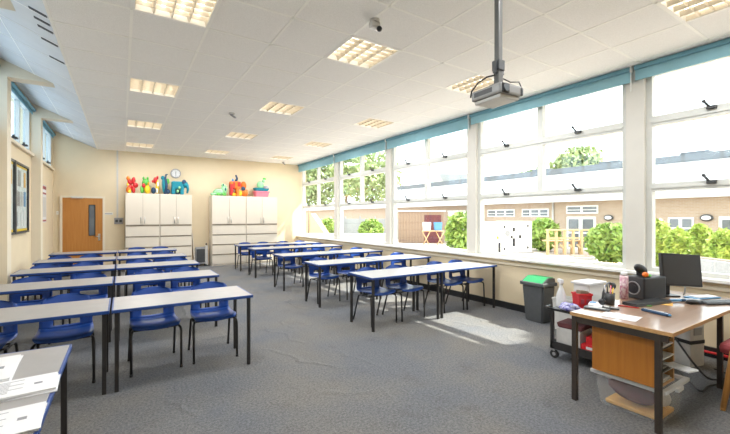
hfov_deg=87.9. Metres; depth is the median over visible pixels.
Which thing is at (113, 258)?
table
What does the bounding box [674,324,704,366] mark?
computer tower
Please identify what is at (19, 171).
notice board
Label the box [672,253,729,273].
planter
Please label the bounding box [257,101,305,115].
ceiling light
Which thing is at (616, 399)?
cardboard sheet
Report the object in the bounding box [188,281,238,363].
chair
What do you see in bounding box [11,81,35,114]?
roller blind
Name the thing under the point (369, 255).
chair
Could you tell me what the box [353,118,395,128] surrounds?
ceiling light
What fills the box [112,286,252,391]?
table
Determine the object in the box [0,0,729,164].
ceiling
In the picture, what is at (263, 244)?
table
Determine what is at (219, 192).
toy crocodile
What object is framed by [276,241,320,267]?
table
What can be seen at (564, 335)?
carton
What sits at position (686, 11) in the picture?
ceiling light
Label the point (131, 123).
ceiling light
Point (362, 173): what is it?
window
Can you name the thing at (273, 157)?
ceiling light
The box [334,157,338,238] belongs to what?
post
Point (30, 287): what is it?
table
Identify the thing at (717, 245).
shrub
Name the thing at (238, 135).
ceiling light
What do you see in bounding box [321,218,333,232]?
round shrub
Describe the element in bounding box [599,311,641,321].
paper sheet
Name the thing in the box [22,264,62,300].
chair
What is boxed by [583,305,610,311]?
tablet case
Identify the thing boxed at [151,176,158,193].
parrot
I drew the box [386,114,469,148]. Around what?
roller blind
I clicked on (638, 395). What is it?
crumpled cloth
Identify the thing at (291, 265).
chair
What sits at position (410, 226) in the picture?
garden shed
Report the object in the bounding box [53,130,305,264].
wall
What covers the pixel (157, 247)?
chair
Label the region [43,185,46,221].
poster
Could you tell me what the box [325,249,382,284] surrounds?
table
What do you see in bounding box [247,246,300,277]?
table
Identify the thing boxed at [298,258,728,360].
baseboard
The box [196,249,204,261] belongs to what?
grille
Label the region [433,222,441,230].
crate
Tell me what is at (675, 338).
power cable
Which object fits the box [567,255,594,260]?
planter
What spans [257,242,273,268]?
chair
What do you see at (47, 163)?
window
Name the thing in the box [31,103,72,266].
pier
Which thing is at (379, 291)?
chair
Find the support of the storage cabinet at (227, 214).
on the floor
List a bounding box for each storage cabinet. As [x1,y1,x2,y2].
[125,193,159,271]
[160,194,191,266]
[209,195,245,265]
[246,196,276,263]
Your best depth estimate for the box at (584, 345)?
3.62 m
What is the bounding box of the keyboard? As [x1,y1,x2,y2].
[699,299,729,304]
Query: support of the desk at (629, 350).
on the floor
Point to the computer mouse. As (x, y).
(692, 301)
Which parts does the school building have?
pane, pane, pane, entrance door, pane, pane, entrance door, pane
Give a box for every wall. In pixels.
[11,82,52,282]
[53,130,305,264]
[298,68,729,347]
[306,233,384,241]
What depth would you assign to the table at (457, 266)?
5.83 m
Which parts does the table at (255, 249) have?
leg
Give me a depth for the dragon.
10.51 m
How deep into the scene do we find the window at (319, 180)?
12.01 m
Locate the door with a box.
[60,196,104,264]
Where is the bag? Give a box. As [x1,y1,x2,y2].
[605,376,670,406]
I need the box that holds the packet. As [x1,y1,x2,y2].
[588,301,598,305]
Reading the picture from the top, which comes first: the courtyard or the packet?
the courtyard
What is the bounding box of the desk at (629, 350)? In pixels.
[570,290,729,433]
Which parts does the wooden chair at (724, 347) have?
seat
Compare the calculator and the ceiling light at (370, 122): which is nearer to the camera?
the calculator
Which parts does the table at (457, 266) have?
leg, leg, leg, leg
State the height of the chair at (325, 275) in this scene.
0.720 m
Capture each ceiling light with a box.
[125,142,153,147]
[126,119,163,129]
[128,77,180,97]
[132,0,220,28]
[204,149,230,154]
[224,132,258,139]
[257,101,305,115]
[270,156,294,159]
[302,141,332,147]
[325,36,400,69]
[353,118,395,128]
[444,74,509,94]
[657,0,729,22]
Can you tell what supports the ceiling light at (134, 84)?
attached to the ceiling
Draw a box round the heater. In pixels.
[195,243,207,265]
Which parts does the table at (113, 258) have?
leg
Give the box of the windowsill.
[297,235,729,284]
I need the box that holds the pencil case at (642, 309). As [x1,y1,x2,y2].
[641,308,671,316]
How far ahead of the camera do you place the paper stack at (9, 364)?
1.89 m
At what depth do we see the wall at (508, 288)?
5.87 m
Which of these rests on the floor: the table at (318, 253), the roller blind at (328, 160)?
the table at (318, 253)
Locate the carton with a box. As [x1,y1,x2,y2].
[557,327,590,348]
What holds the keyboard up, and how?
on the desk at (629, 350)
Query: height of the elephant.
0.430 m
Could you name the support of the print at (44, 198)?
attached to the poster at (44, 186)
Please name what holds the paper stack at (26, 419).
on the table at (34, 362)
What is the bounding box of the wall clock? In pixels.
[170,169,180,177]
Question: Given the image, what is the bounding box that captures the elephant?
[171,180,188,194]
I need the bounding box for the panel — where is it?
[484,221,532,253]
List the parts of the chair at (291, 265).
backrest, seat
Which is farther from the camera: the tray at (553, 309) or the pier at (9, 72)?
the pier at (9, 72)
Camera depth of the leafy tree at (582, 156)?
46.03 m
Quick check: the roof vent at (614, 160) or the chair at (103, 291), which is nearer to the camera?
the chair at (103, 291)
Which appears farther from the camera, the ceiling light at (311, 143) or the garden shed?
the garden shed
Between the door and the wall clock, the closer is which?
the door
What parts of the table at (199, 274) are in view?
leg, under frame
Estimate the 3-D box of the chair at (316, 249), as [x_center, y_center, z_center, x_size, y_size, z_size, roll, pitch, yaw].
[-1.201,1.080,10.357,0.437,0.720,0.501,0,0,-32]
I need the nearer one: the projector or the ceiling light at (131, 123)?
the projector
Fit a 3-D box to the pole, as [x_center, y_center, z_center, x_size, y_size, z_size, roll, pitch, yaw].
[0.916,-1.385,2.598,0.180,0.807,0.180,0,0,-33]
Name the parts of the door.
glass panel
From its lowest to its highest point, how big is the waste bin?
0.616 m
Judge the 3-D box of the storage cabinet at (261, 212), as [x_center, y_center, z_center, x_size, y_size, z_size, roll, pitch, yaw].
[-3.336,0.405,12.026,0.986,2.070,0.520,0,0,-33]
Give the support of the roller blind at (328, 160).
attached to the ceiling
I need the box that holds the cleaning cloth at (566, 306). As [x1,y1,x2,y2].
[559,302,581,311]
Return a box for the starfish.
[126,176,137,192]
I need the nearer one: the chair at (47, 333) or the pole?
the pole
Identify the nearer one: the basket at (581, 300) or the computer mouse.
the computer mouse
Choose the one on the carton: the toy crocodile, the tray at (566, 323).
the tray at (566, 323)
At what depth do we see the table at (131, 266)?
6.05 m
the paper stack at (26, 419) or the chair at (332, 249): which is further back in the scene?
the chair at (332, 249)
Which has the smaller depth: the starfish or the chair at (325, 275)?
the chair at (325, 275)
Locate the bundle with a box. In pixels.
[663,351,673,359]
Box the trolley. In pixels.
[545,303,591,359]
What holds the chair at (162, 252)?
on the floor
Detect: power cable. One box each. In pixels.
[674,337,724,380]
[675,369,716,391]
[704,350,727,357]
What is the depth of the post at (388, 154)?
8.67 m
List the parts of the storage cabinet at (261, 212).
door, drawer, drawer, drawer, door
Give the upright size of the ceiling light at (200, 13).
0.116 m
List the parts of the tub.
handle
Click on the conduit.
(116, 151)
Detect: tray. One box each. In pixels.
[550,332,591,359]
[551,303,572,313]
[557,318,591,331]
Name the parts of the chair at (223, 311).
leg, backrest, seat, leg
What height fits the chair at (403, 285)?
0.720 m
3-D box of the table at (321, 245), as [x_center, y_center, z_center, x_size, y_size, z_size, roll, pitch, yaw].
[-1.257,1.100,10.093,1.202,0.680,0.600,0,0,-33]
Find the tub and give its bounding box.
[590,368,689,395]
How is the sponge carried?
in the basket at (581, 300)
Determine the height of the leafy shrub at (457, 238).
2.426 m
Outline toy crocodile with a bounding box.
[210,183,226,195]
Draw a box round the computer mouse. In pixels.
[684,299,701,303]
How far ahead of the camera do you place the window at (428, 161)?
7.70 m
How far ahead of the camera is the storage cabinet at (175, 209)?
10.54 m
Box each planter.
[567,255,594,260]
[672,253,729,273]
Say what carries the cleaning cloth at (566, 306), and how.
on the trolley
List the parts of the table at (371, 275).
leg, leg, under frame, leg, leg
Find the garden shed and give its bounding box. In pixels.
[397,210,445,242]
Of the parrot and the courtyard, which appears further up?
the parrot
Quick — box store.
[447,211,465,230]
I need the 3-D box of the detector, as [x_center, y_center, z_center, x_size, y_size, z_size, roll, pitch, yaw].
[0.095,-1.732,3.431,0.101,0.111,0.101,0,0,-33]
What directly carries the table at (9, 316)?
on the floor
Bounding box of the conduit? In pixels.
[116,151,117,217]
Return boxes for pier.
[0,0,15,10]
[0,58,54,300]
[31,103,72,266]
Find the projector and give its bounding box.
[470,70,522,108]
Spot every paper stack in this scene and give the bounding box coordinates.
[0,354,23,381]
[0,371,60,402]
[0,401,46,433]
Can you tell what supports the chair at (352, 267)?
on the floor
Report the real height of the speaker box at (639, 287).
0.201 m
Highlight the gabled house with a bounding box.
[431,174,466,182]
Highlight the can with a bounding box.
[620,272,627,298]
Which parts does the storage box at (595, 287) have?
lid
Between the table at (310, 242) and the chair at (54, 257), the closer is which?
the chair at (54, 257)
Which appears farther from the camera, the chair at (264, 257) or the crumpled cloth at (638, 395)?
the chair at (264, 257)
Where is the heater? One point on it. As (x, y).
(201, 253)
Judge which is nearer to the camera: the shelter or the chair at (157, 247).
the chair at (157, 247)
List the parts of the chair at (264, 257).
backrest, seat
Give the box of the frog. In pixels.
[140,176,150,193]
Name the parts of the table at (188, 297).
leg, leg, leg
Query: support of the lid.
attached to the waste bin
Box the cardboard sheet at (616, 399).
[605,393,673,418]
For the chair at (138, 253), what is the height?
0.720 m
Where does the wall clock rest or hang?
attached to the wall at (81, 169)
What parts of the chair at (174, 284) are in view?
seat, backrest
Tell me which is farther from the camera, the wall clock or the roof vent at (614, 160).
the roof vent at (614, 160)
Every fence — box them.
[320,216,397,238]
[542,229,588,254]
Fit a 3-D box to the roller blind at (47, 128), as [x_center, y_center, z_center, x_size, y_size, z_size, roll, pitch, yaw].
[-7.068,-2.001,8.397,0.064,0.122,2.290,0,0,-33]
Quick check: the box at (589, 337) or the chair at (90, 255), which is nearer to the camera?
the box at (589, 337)
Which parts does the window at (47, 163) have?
frame, sill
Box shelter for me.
[306,209,328,232]
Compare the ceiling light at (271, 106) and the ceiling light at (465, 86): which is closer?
the ceiling light at (465, 86)
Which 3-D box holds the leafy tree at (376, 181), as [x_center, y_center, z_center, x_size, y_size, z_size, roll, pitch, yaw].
[0.645,-6.009,72.422,10.929,16.110,11.833,0,0,42]
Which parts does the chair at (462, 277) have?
backrest, leg, seat, leg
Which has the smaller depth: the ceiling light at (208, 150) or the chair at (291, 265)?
the chair at (291, 265)
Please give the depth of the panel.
20.78 m
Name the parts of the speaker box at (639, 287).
panel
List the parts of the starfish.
arm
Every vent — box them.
[474,87,491,97]
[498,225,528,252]
[598,160,622,163]
[680,150,711,154]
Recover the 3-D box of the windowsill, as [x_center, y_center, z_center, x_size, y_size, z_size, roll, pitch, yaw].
[1.229,0.652,7.715,0.310,0.035,12.750,0,0,-33]
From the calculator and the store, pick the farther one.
the store
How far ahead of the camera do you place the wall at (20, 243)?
7.11 m
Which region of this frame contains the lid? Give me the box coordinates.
[522,275,554,283]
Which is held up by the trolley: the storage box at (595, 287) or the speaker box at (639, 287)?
the storage box at (595, 287)
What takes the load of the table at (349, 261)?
on the floor
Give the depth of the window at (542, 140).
5.57 m
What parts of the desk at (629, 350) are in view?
leg, pedestal panel, steel rail, leg, leg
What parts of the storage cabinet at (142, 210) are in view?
door, drawer, drawer, door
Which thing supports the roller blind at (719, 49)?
attached to the window at (652, 121)
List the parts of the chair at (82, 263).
backrest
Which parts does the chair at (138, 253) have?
backrest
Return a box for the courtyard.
[397,239,657,266]
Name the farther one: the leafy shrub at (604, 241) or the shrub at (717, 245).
the leafy shrub at (604, 241)
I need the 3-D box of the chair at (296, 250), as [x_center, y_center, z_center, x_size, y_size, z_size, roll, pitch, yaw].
[-1.646,1.080,10.091,0.437,0.720,0.501,0,0,-35]
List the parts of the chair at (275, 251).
backrest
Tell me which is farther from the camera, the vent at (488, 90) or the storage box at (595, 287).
the storage box at (595, 287)
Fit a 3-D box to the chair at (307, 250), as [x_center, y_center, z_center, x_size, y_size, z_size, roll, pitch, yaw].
[-1.128,1.080,8.210,0.437,0.720,0.501,0,0,-30]
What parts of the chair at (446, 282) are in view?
backrest, leg, seat, leg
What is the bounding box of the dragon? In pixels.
[161,174,169,193]
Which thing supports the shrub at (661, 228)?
on the courtyard
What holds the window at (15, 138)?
in the wall at (20, 243)
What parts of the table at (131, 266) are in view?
under frame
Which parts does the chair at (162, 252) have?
backrest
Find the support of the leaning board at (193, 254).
on the floor
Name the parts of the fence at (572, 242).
post, post, post, rail, rail, post, post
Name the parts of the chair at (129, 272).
backrest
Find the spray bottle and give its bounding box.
[556,278,565,306]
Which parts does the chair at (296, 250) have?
backrest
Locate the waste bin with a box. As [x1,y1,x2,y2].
[520,275,556,323]
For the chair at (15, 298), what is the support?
on the floor
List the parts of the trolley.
post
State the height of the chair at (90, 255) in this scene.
0.720 m
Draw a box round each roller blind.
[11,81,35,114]
[43,120,55,137]
[298,154,334,171]
[334,139,386,162]
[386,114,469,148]
[469,66,632,124]
[634,38,729,80]
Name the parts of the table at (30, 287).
under frame, leg, leg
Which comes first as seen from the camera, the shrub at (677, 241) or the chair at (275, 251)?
the chair at (275, 251)
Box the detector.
[369,18,381,31]
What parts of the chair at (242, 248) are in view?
backrest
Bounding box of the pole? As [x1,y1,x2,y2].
[492,0,504,74]
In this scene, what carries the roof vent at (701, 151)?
attached to the school building
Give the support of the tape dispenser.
on the speaker box at (639, 287)
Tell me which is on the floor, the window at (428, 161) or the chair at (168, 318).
the chair at (168, 318)
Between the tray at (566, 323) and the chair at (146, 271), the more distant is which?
the chair at (146, 271)
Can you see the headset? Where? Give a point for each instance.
(601, 301)
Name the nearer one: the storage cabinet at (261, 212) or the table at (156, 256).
the table at (156, 256)
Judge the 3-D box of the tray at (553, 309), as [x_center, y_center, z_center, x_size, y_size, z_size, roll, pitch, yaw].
[2.325,0.943,3.836,0.660,0.025,0.540,0,0,-33]
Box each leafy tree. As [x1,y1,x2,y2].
[306,164,344,204]
[343,150,403,201]
[343,157,357,202]
[548,145,604,168]
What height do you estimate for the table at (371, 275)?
0.680 m
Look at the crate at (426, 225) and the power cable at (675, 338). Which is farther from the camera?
the crate at (426, 225)
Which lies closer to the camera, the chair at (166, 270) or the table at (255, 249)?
the chair at (166, 270)
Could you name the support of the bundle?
on the document folder
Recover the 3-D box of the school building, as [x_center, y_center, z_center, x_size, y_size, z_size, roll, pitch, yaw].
[10.885,-0.820,34.339,8.950,5.720,74.000,0,0,-33]
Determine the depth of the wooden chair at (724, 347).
2.83 m
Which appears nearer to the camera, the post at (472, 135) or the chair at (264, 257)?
the post at (472, 135)
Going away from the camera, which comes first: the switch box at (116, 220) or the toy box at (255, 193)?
the switch box at (116, 220)
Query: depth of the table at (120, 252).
8.59 m
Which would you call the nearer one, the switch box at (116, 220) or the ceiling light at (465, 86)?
the ceiling light at (465, 86)
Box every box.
[114,218,122,223]
[252,191,269,196]
[571,279,606,301]
[581,342,591,351]
[586,334,591,344]
[628,274,665,298]
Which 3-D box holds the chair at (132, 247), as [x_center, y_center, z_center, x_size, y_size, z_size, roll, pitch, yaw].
[-5.356,1.080,8.888,0.437,0.720,0.501,0,0,-32]
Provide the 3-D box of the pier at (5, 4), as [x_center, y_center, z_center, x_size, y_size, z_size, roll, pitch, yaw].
[-3.449,-0.370,3.252,0.635,3.620,0.220,0,0,-33]
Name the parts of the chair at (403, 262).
backrest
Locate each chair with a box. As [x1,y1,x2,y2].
[0,277,54,351]
[0,300,18,353]
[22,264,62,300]
[30,293,95,382]
[40,256,72,298]
[62,273,107,324]
[67,262,100,292]
[80,254,103,273]
[124,259,155,295]
[125,252,151,286]
[126,247,144,270]
[127,286,182,377]
[131,269,168,327]
[151,246,171,271]
[152,251,179,286]
[164,257,191,285]
[171,267,206,326]
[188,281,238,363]
[237,242,256,269]
[250,245,272,275]
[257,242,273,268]
[273,244,294,274]
[276,251,303,286]
[292,243,314,272]
[300,249,326,285]
[307,257,340,303]
[312,243,331,269]
[327,248,344,282]
[334,255,366,299]
[348,247,373,277]
[353,267,397,327]
[365,254,395,293]
[382,265,424,321]
[388,252,419,288]
[425,261,464,312]
[445,259,484,309]
[719,338,729,410]
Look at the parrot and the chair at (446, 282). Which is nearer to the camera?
the chair at (446, 282)
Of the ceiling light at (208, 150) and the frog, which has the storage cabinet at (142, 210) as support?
the frog
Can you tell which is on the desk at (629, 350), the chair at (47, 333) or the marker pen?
the marker pen
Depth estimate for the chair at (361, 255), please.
9.06 m
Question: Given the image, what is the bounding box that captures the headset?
[598,282,615,304]
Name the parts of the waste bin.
swing lid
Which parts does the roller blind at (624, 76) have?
blind cord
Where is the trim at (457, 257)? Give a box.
[298,238,729,291]
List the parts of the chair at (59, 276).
backrest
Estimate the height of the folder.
0.017 m
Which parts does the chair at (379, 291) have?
backrest, leg, seat, leg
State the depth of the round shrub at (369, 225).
27.46 m
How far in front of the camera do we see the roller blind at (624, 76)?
5.22 m
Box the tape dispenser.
[634,264,647,275]
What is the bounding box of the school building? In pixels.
[306,149,729,249]
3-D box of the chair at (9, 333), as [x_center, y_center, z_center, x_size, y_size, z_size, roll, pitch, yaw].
[-3.108,1.080,3.056,0.437,0.720,0.501,0,0,-30]
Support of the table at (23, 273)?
on the floor
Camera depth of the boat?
11.99 m
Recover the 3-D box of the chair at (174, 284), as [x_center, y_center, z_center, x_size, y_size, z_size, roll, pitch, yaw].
[-2.481,1.080,5.284,0.437,0.720,0.501,0,0,-32]
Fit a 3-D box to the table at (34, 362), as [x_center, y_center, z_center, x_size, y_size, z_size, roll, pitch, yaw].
[-1.698,1.100,1.625,0.600,0.680,1.150,0,0,-33]
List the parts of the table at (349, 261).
leg, leg, under frame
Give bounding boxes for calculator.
[602,306,619,309]
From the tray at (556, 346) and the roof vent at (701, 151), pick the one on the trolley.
the tray at (556, 346)
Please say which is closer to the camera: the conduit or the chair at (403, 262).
the chair at (403, 262)
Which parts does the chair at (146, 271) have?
backrest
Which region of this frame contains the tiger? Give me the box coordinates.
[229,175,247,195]
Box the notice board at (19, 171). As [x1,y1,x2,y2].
[11,158,28,234]
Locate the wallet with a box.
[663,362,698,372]
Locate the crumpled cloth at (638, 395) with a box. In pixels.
[608,379,653,405]
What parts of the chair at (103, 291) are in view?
backrest, seat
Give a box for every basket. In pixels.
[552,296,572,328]
[571,292,592,308]
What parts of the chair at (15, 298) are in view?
seat, backrest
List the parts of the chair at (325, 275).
leg, backrest, seat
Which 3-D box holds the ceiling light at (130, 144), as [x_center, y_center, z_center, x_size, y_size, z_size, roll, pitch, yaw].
[-5.602,-1.839,9.416,0.612,0.116,0.620,0,0,-33]
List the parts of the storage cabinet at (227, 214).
door, drawer, drawer, drawer, drawer, door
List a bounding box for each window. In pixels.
[11,91,34,156]
[43,127,54,170]
[302,167,333,238]
[339,155,384,243]
[392,138,466,251]
[478,84,625,268]
[646,56,729,278]
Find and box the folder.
[683,294,720,298]
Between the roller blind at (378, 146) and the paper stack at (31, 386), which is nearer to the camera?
the paper stack at (31, 386)
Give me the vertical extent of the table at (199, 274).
0.680 m
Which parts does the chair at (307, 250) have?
backrest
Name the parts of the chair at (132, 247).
backrest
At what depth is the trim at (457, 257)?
5.75 m
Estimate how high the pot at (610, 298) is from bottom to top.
0.098 m
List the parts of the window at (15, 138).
sill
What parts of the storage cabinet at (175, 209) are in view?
door, drawer, drawer, drawer, door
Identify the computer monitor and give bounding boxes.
[658,253,702,296]
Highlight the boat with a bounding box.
[253,178,268,190]
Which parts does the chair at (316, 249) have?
backrest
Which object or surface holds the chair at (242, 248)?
on the floor
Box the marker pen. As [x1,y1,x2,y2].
[669,299,685,301]
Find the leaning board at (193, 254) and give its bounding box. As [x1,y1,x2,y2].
[192,233,195,266]
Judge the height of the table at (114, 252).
0.680 m
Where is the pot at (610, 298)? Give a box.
[603,292,614,304]
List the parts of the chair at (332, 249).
backrest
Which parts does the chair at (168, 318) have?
leg, backrest, seat, leg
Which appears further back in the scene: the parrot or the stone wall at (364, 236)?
the stone wall at (364, 236)
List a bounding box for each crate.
[422,222,430,230]
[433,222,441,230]
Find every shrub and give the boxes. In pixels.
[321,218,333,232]
[357,218,383,232]
[444,211,466,248]
[532,216,561,250]
[584,222,622,262]
[655,218,671,266]
[662,226,695,254]
[687,222,713,256]
[701,227,729,259]
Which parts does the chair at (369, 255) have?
backrest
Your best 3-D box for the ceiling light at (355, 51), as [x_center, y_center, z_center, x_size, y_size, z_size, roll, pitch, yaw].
[-0.035,-1.839,4.150,0.612,0.116,0.620,0,0,-33]
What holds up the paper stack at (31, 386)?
on the table at (34, 362)
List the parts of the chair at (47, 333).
seat, backrest, leg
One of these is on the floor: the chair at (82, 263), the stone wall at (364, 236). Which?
the chair at (82, 263)
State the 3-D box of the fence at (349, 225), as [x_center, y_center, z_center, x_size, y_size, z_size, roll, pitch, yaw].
[-0.436,0.990,33.000,7.940,2.100,0.140,0,0,5]
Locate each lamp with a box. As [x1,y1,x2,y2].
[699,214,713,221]
[701,216,710,219]
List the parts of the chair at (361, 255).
backrest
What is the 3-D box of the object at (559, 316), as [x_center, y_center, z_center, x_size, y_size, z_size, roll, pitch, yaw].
[2.588,1.238,4.850,0.250,0.405,0.270,0,0,-38]
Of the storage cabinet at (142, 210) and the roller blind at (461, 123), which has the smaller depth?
the roller blind at (461, 123)
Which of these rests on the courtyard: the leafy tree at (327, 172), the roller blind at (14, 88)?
the leafy tree at (327, 172)
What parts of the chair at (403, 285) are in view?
backrest, leg, seat, leg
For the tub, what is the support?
on the floor
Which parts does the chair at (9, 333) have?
seat, backrest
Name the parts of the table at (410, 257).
leg, leg, leg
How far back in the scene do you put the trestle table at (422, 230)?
27.23 m
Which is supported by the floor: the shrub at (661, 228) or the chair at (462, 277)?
the chair at (462, 277)
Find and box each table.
[0,276,113,342]
[0,298,110,394]
[0,344,71,433]
[10,264,114,301]
[32,256,116,299]
[48,250,116,279]
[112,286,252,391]
[115,270,218,340]
[116,260,199,284]
[117,253,186,290]
[118,248,176,255]
[234,243,280,270]
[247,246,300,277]
[272,251,336,290]
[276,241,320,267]
[293,244,342,271]
[303,258,379,307]
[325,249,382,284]
[348,266,441,331]
[362,254,430,298]
[415,261,496,317]
[422,230,443,244]
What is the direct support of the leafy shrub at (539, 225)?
on the courtyard
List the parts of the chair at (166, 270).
backrest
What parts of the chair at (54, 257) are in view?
backrest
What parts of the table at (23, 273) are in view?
under frame, leg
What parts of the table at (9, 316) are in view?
leg, leg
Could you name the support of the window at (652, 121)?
in the wall at (508, 288)
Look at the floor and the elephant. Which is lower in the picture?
the floor
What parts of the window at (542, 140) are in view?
handle, handle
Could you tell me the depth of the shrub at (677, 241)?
13.36 m
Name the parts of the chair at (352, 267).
leg, backrest, seat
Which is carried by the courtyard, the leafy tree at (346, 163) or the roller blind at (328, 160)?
the leafy tree at (346, 163)
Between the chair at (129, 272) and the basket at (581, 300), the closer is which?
the basket at (581, 300)
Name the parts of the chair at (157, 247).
backrest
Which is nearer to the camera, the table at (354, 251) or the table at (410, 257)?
the table at (410, 257)
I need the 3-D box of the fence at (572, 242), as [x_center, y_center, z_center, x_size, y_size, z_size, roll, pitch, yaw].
[11.026,1.350,20.814,2.500,1.380,0.870,0,0,-5]
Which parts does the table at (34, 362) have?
leg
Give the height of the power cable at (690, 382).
0.016 m
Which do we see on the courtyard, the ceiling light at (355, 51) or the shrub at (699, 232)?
the shrub at (699, 232)
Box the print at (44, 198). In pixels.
[43,197,45,216]
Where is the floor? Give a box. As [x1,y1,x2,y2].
[0,259,729,433]
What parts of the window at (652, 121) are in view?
handle, handle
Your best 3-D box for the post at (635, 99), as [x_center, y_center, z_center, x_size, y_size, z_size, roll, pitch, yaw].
[3.297,-0.560,4.562,0.200,2.400,0.190,0,0,-33]
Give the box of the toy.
[642,272,651,276]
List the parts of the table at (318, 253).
leg, leg, under frame, leg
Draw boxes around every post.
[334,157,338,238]
[385,142,391,244]
[467,117,477,253]
[626,70,645,269]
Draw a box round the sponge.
[576,290,588,293]
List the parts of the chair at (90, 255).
backrest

